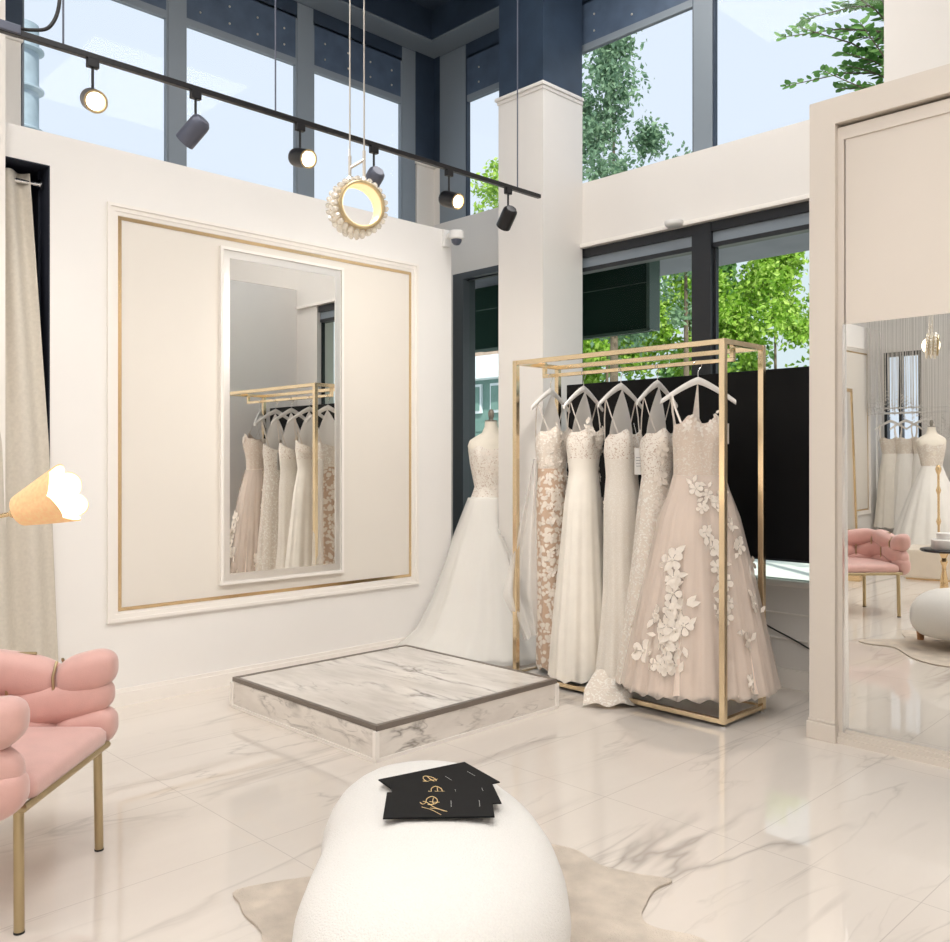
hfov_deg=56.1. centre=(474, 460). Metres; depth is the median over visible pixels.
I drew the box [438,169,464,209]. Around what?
track spotlight
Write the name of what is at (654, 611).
flower
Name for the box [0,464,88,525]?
floor lamp
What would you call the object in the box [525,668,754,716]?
base
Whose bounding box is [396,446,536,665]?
gown
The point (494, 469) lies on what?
flower
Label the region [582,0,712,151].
window
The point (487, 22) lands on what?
beam
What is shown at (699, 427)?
flower
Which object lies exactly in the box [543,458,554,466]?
flower
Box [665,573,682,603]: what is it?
flower
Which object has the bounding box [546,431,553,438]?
flower
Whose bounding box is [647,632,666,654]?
flower
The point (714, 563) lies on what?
flower
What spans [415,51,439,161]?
post
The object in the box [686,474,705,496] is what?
flower
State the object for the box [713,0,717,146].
window frame
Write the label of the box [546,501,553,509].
flower
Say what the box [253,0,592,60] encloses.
beam
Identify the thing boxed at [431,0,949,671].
wall
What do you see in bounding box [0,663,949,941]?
floor
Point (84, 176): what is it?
wall
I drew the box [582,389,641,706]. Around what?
gown
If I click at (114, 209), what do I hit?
trim
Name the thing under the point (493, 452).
flower
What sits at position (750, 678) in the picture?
flower
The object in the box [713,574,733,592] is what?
flower
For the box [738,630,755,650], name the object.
flower
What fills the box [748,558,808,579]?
ground
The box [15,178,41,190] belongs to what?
curtain rod
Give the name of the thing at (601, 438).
flower
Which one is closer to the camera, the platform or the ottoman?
the ottoman
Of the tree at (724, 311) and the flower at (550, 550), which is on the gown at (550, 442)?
the flower at (550, 550)
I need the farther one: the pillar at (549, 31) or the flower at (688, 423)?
the pillar at (549, 31)
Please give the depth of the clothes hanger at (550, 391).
5.56 m
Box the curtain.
[0,168,57,660]
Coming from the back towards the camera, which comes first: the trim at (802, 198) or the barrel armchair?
the trim at (802, 198)
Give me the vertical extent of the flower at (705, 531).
0.066 m
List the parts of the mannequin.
neck knob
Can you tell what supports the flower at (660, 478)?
on the gown at (656, 446)
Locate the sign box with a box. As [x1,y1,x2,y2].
[475,260,659,352]
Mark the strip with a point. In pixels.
(120, 218)
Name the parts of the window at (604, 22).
spandrel panel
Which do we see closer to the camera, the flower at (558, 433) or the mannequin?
the flower at (558, 433)
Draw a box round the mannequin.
[468,409,497,449]
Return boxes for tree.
[470,157,497,213]
[582,33,673,381]
[583,325,672,383]
[584,341,652,381]
[640,263,778,378]
[649,267,743,376]
[660,140,691,375]
[719,251,808,371]
[774,0,883,92]
[779,293,808,366]
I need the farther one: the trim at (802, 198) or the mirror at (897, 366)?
the trim at (802, 198)
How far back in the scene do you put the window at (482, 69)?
7.40 m
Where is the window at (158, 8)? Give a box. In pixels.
[21,0,167,161]
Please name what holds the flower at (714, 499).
on the gown at (675, 652)
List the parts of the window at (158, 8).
spandrel panel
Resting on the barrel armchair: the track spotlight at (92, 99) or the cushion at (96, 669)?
the cushion at (96, 669)
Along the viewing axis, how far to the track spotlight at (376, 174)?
3.88 m
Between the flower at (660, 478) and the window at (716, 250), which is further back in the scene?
the window at (716, 250)
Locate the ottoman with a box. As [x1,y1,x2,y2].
[292,760,570,941]
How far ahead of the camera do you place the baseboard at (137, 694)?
5.26 m
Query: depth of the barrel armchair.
3.07 m
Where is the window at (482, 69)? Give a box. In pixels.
[440,44,498,223]
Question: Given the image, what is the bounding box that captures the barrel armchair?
[0,648,118,935]
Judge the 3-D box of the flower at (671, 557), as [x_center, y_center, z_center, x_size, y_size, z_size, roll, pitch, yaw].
[1.022,0.511,4.664,0.155,0.142,0.032,0,0,35]
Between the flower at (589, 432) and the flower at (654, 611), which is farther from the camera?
the flower at (589, 432)
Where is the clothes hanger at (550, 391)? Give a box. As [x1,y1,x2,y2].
[530,374,569,413]
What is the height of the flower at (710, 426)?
0.068 m
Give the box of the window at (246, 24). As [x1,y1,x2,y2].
[168,0,296,193]
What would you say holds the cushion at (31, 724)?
on the barrel armchair
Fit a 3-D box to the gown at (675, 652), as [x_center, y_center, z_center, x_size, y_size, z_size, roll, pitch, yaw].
[1.210,0.408,4.803,0.835,1.648,0.602,0,0,-4]
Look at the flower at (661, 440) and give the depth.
4.91 m
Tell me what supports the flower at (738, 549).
on the gown at (675, 652)
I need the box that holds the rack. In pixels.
[513,338,765,728]
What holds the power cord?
attached to the wall at (772, 165)
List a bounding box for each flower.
[481,451,489,459]
[485,463,490,472]
[488,485,497,496]
[490,449,496,460]
[491,466,497,476]
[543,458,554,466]
[545,473,553,479]
[545,488,552,497]
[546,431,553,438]
[546,443,554,453]
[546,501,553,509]
[546,533,553,543]
[546,546,554,560]
[546,568,557,576]
[546,587,554,597]
[547,516,556,523]
[548,608,552,618]
[553,498,561,510]
[554,458,562,466]
[555,422,562,440]
[556,440,561,452]
[556,511,562,524]
[584,417,595,439]
[594,435,600,449]
[599,422,603,441]
[631,636,652,662]
[647,604,662,627]
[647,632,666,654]
[648,655,664,675]
[653,471,667,485]
[653,493,663,512]
[654,617,673,634]
[655,434,668,464]
[656,658,675,676]
[658,545,685,570]
[658,631,680,662]
[660,610,682,641]
[662,600,676,618]
[664,569,688,585]
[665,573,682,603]
[665,652,682,677]
[667,640,687,658]
[669,595,699,623]
[672,612,695,639]
[682,414,693,431]
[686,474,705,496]
[695,417,703,436]
[696,498,708,513]
[697,482,712,499]
[699,525,711,537]
[704,534,718,556]
[705,419,715,431]
[709,602,733,625]
[710,495,718,511]
[710,559,730,573]
[713,410,718,423]
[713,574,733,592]
[714,595,733,612]
[728,518,738,531]
[732,536,745,558]
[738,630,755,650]
[747,554,755,574]
[747,589,764,612]
[747,675,754,693]
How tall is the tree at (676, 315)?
7.020 m
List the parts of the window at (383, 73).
spandrel panel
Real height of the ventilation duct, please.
6.900 m
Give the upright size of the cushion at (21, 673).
0.169 m
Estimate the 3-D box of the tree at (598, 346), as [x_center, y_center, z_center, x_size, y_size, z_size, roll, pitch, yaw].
[2.943,-2.094,20.380,3.319,6.990,2.518,0,0,-12]
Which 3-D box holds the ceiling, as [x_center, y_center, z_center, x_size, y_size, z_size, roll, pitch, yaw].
[-0.908,-3.755,1.211,10.300,0.150,9.400,0,0,-44]
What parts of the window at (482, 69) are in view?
spandrel panel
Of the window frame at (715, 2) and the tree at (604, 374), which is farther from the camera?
the tree at (604, 374)
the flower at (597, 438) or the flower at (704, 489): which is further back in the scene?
the flower at (597, 438)
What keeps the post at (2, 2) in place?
on the floor
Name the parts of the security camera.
wall plate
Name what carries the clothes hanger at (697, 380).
hanging from the rack
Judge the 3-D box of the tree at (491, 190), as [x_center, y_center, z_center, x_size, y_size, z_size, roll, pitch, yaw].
[0.349,-2.791,20.488,1.480,8.383,1.689,0,0,-9]
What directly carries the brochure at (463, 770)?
on the ottoman
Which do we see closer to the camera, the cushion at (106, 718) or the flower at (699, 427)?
the cushion at (106, 718)
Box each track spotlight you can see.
[80,57,107,113]
[176,90,208,148]
[288,122,316,168]
[366,146,384,187]
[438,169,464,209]
[496,188,516,230]
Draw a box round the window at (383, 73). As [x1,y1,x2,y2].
[297,2,414,222]
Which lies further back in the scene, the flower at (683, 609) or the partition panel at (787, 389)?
the partition panel at (787, 389)
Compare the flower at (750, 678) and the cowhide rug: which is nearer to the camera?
the cowhide rug
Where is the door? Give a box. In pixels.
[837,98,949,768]
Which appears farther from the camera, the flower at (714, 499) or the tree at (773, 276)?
the tree at (773, 276)
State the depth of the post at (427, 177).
7.58 m
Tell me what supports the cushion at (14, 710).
on the barrel armchair
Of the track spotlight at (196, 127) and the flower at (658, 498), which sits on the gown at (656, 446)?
the flower at (658, 498)
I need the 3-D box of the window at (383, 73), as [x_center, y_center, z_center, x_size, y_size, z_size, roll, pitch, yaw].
[-0.931,-2.558,7.098,1.161,1.743,0.053,0,0,-44]
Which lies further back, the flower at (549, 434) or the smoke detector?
the smoke detector
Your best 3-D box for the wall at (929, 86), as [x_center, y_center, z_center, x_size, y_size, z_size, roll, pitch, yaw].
[3.038,-0.193,3.514,0.840,3.085,3.162,0,0,-44]
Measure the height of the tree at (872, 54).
6.650 m
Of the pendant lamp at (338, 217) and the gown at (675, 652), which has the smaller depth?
the pendant lamp at (338, 217)
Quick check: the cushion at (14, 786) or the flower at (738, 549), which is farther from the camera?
the flower at (738, 549)
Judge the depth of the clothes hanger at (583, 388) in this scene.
5.38 m
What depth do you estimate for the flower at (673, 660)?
4.57 m
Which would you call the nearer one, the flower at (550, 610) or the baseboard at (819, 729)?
the baseboard at (819, 729)
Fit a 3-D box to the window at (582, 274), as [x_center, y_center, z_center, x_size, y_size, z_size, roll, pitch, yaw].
[1.108,-0.405,6.178,0.035,2.270,0.971,0,0,-44]
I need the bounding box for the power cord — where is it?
[766,624,808,648]
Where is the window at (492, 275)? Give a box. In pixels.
[453,265,497,534]
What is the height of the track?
2.307 m
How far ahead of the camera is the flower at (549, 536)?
5.49 m
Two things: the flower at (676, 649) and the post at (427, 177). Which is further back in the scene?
the post at (427, 177)
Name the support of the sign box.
hanging from the canopy
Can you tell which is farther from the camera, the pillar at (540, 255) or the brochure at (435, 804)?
the pillar at (540, 255)
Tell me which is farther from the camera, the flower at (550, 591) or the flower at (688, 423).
the flower at (550, 591)
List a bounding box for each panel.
[118,215,409,606]
[567,366,808,562]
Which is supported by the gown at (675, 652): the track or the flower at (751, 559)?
the flower at (751, 559)
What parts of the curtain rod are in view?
rod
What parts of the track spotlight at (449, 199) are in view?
stem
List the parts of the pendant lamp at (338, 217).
bracket arm, bracket arm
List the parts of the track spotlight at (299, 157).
stem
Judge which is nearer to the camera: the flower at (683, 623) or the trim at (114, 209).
the flower at (683, 623)
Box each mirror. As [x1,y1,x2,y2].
[219,245,343,585]
[845,313,949,749]
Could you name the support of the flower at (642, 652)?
on the gown at (675, 652)
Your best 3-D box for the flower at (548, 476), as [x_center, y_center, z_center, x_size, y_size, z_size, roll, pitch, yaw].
[0.459,0.098,5.489,0.053,0.050,0.009,0,0,3]
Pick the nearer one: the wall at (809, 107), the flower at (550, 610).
the wall at (809, 107)
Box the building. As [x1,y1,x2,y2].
[475,351,497,435]
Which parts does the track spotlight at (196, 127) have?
stem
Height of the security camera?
0.133 m
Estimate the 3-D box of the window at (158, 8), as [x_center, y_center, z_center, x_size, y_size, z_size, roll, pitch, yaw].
[-2.393,-2.509,5.662,0.913,1.643,0.050,0,0,-44]
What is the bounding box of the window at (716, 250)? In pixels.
[582,201,808,581]
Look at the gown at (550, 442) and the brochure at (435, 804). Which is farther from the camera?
the gown at (550, 442)
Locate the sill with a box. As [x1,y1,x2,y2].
[751,576,808,588]
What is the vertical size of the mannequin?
1.735 m
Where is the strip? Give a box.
[118,216,410,610]
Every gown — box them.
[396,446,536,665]
[535,395,571,670]
[548,393,603,683]
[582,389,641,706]
[615,387,673,687]
[626,384,773,699]
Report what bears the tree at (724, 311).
on the ground
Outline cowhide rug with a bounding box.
[233,844,707,941]
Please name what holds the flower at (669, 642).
on the gown at (675, 652)
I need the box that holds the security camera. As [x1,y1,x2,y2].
[442,229,463,247]
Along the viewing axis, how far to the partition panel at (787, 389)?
5.13 m
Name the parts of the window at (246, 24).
spandrel panel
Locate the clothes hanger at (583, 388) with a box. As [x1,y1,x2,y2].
[563,371,603,411]
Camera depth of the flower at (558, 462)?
5.51 m
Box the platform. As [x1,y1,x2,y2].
[230,644,558,762]
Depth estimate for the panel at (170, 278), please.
5.23 m
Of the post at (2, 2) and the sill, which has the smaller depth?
the post at (2, 2)
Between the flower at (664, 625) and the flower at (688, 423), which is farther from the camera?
the flower at (688, 423)
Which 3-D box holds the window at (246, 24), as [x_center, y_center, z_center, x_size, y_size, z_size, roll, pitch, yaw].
[-1.707,-2.558,6.337,1.012,1.743,0.052,0,0,-44]
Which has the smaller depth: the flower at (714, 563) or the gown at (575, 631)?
the flower at (714, 563)
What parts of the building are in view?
pane, pane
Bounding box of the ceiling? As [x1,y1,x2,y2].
[409,0,450,10]
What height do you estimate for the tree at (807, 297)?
7.088 m
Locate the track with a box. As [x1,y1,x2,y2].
[0,0,540,198]
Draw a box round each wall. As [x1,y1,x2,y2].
[5,122,450,688]
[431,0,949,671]
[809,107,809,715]
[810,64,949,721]
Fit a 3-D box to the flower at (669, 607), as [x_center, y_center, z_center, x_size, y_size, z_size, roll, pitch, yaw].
[1.007,0.786,4.615,0.064,0.131,0.068,0,0,0]
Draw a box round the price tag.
[634,425,640,474]
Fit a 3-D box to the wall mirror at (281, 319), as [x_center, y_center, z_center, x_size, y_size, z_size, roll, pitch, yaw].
[-1.199,-0.268,5.620,0.895,2.021,0.030,0,0,-44]
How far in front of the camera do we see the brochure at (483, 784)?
2.52 m
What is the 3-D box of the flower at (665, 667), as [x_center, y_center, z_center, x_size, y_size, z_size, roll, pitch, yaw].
[0.995,1.061,4.572,0.132,0.094,0.052,0,0,18]
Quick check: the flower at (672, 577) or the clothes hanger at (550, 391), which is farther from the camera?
the clothes hanger at (550, 391)
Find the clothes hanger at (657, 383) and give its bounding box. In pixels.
[636,364,677,407]
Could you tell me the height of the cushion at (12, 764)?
0.174 m
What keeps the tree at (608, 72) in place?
on the ground
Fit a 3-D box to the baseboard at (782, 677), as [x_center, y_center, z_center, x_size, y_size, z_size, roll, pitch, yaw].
[1.483,1.129,5.685,0.020,0.442,2.040,0,0,-44]
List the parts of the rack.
post, rail, rail, post, rail, rail, hanging rail, rail, post, rail, rail, rail, post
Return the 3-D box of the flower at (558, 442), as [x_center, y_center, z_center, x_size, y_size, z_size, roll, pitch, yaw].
[0.520,-0.086,5.490,0.055,0.081,0.022,0,0,-40]
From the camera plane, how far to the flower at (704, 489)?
4.69 m
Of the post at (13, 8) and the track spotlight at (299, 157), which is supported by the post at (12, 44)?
the post at (13, 8)
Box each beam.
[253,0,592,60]
[294,0,498,58]
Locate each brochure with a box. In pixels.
[378,762,499,788]
[383,791,494,818]
[390,778,501,803]
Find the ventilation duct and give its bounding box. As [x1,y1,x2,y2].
[24,19,43,130]
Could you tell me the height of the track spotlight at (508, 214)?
0.210 m
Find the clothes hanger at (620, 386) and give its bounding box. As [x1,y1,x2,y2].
[597,367,641,408]
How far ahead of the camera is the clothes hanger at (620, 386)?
5.18 m
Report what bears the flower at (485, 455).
on the gown at (468, 614)
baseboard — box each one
[109,637,405,707]
[766,610,808,691]
[806,716,838,743]
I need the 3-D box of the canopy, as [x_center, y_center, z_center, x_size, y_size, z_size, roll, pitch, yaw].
[1.335,-1.720,7.264,1.480,0.140,6.500,0,0,-44]
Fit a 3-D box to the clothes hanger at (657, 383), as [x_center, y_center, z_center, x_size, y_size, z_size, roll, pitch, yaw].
[1.028,-0.423,5.021,0.016,0.242,0.410,0,0,44]
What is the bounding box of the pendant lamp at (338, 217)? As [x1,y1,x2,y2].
[325,0,388,239]
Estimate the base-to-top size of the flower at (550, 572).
0.057 m
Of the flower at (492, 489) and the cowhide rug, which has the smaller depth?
the cowhide rug
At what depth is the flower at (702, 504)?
4.67 m
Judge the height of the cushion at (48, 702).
0.174 m
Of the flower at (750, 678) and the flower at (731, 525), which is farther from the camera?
the flower at (731, 525)
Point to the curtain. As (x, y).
(28, 621)
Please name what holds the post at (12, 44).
on the wall at (84, 176)
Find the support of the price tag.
hanging from the gown at (656, 446)
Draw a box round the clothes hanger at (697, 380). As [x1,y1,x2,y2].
[660,360,735,404]
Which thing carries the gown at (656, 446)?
hanging from the clothes hanger at (657, 383)
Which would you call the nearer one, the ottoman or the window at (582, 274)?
the ottoman
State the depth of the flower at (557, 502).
5.51 m
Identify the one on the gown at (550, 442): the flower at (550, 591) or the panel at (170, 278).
the flower at (550, 591)
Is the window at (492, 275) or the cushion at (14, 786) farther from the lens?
the window at (492, 275)
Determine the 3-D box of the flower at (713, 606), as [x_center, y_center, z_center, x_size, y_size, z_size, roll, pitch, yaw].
[1.263,0.786,4.568,0.124,0.117,0.040,0,0,10]
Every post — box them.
[0,0,4,506]
[5,0,22,26]
[5,35,22,125]
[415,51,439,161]
[415,161,439,225]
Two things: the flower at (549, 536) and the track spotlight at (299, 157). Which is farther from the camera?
the flower at (549, 536)
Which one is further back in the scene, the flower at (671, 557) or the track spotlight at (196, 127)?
the flower at (671, 557)
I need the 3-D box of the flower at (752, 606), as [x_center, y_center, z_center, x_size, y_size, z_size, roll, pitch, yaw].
[1.472,0.735,4.673,0.118,0.125,0.040,0,0,-37]
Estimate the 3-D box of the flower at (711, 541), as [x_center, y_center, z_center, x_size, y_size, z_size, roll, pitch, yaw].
[1.234,0.440,4.627,0.092,0.130,0.022,0,0,8]
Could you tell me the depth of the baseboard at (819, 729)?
4.29 m
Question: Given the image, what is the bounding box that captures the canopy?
[475,232,808,288]
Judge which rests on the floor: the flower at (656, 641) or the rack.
the rack
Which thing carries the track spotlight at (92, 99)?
hanging from the track
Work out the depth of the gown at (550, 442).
5.51 m
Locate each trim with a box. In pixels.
[107,201,418,623]
[580,194,808,248]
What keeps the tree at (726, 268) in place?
on the ground
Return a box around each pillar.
[495,80,583,620]
[499,0,581,96]
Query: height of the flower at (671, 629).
0.166 m
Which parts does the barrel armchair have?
leg, rail, seat, seat frame, leg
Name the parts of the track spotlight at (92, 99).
stem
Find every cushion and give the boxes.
[0,649,60,695]
[0,695,29,749]
[0,746,25,779]
[0,772,29,820]
[14,682,114,723]
[28,722,56,726]
[55,648,118,690]
[56,706,118,740]
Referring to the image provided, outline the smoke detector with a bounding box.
[664,219,682,228]
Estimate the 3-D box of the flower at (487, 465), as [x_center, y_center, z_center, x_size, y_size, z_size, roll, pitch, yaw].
[0.096,0.052,6.526,0.048,0.080,0.017,0,0,0]
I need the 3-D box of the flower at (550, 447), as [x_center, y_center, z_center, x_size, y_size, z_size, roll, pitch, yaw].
[0.462,-0.074,5.475,0.056,0.065,0.014,0,0,-5]

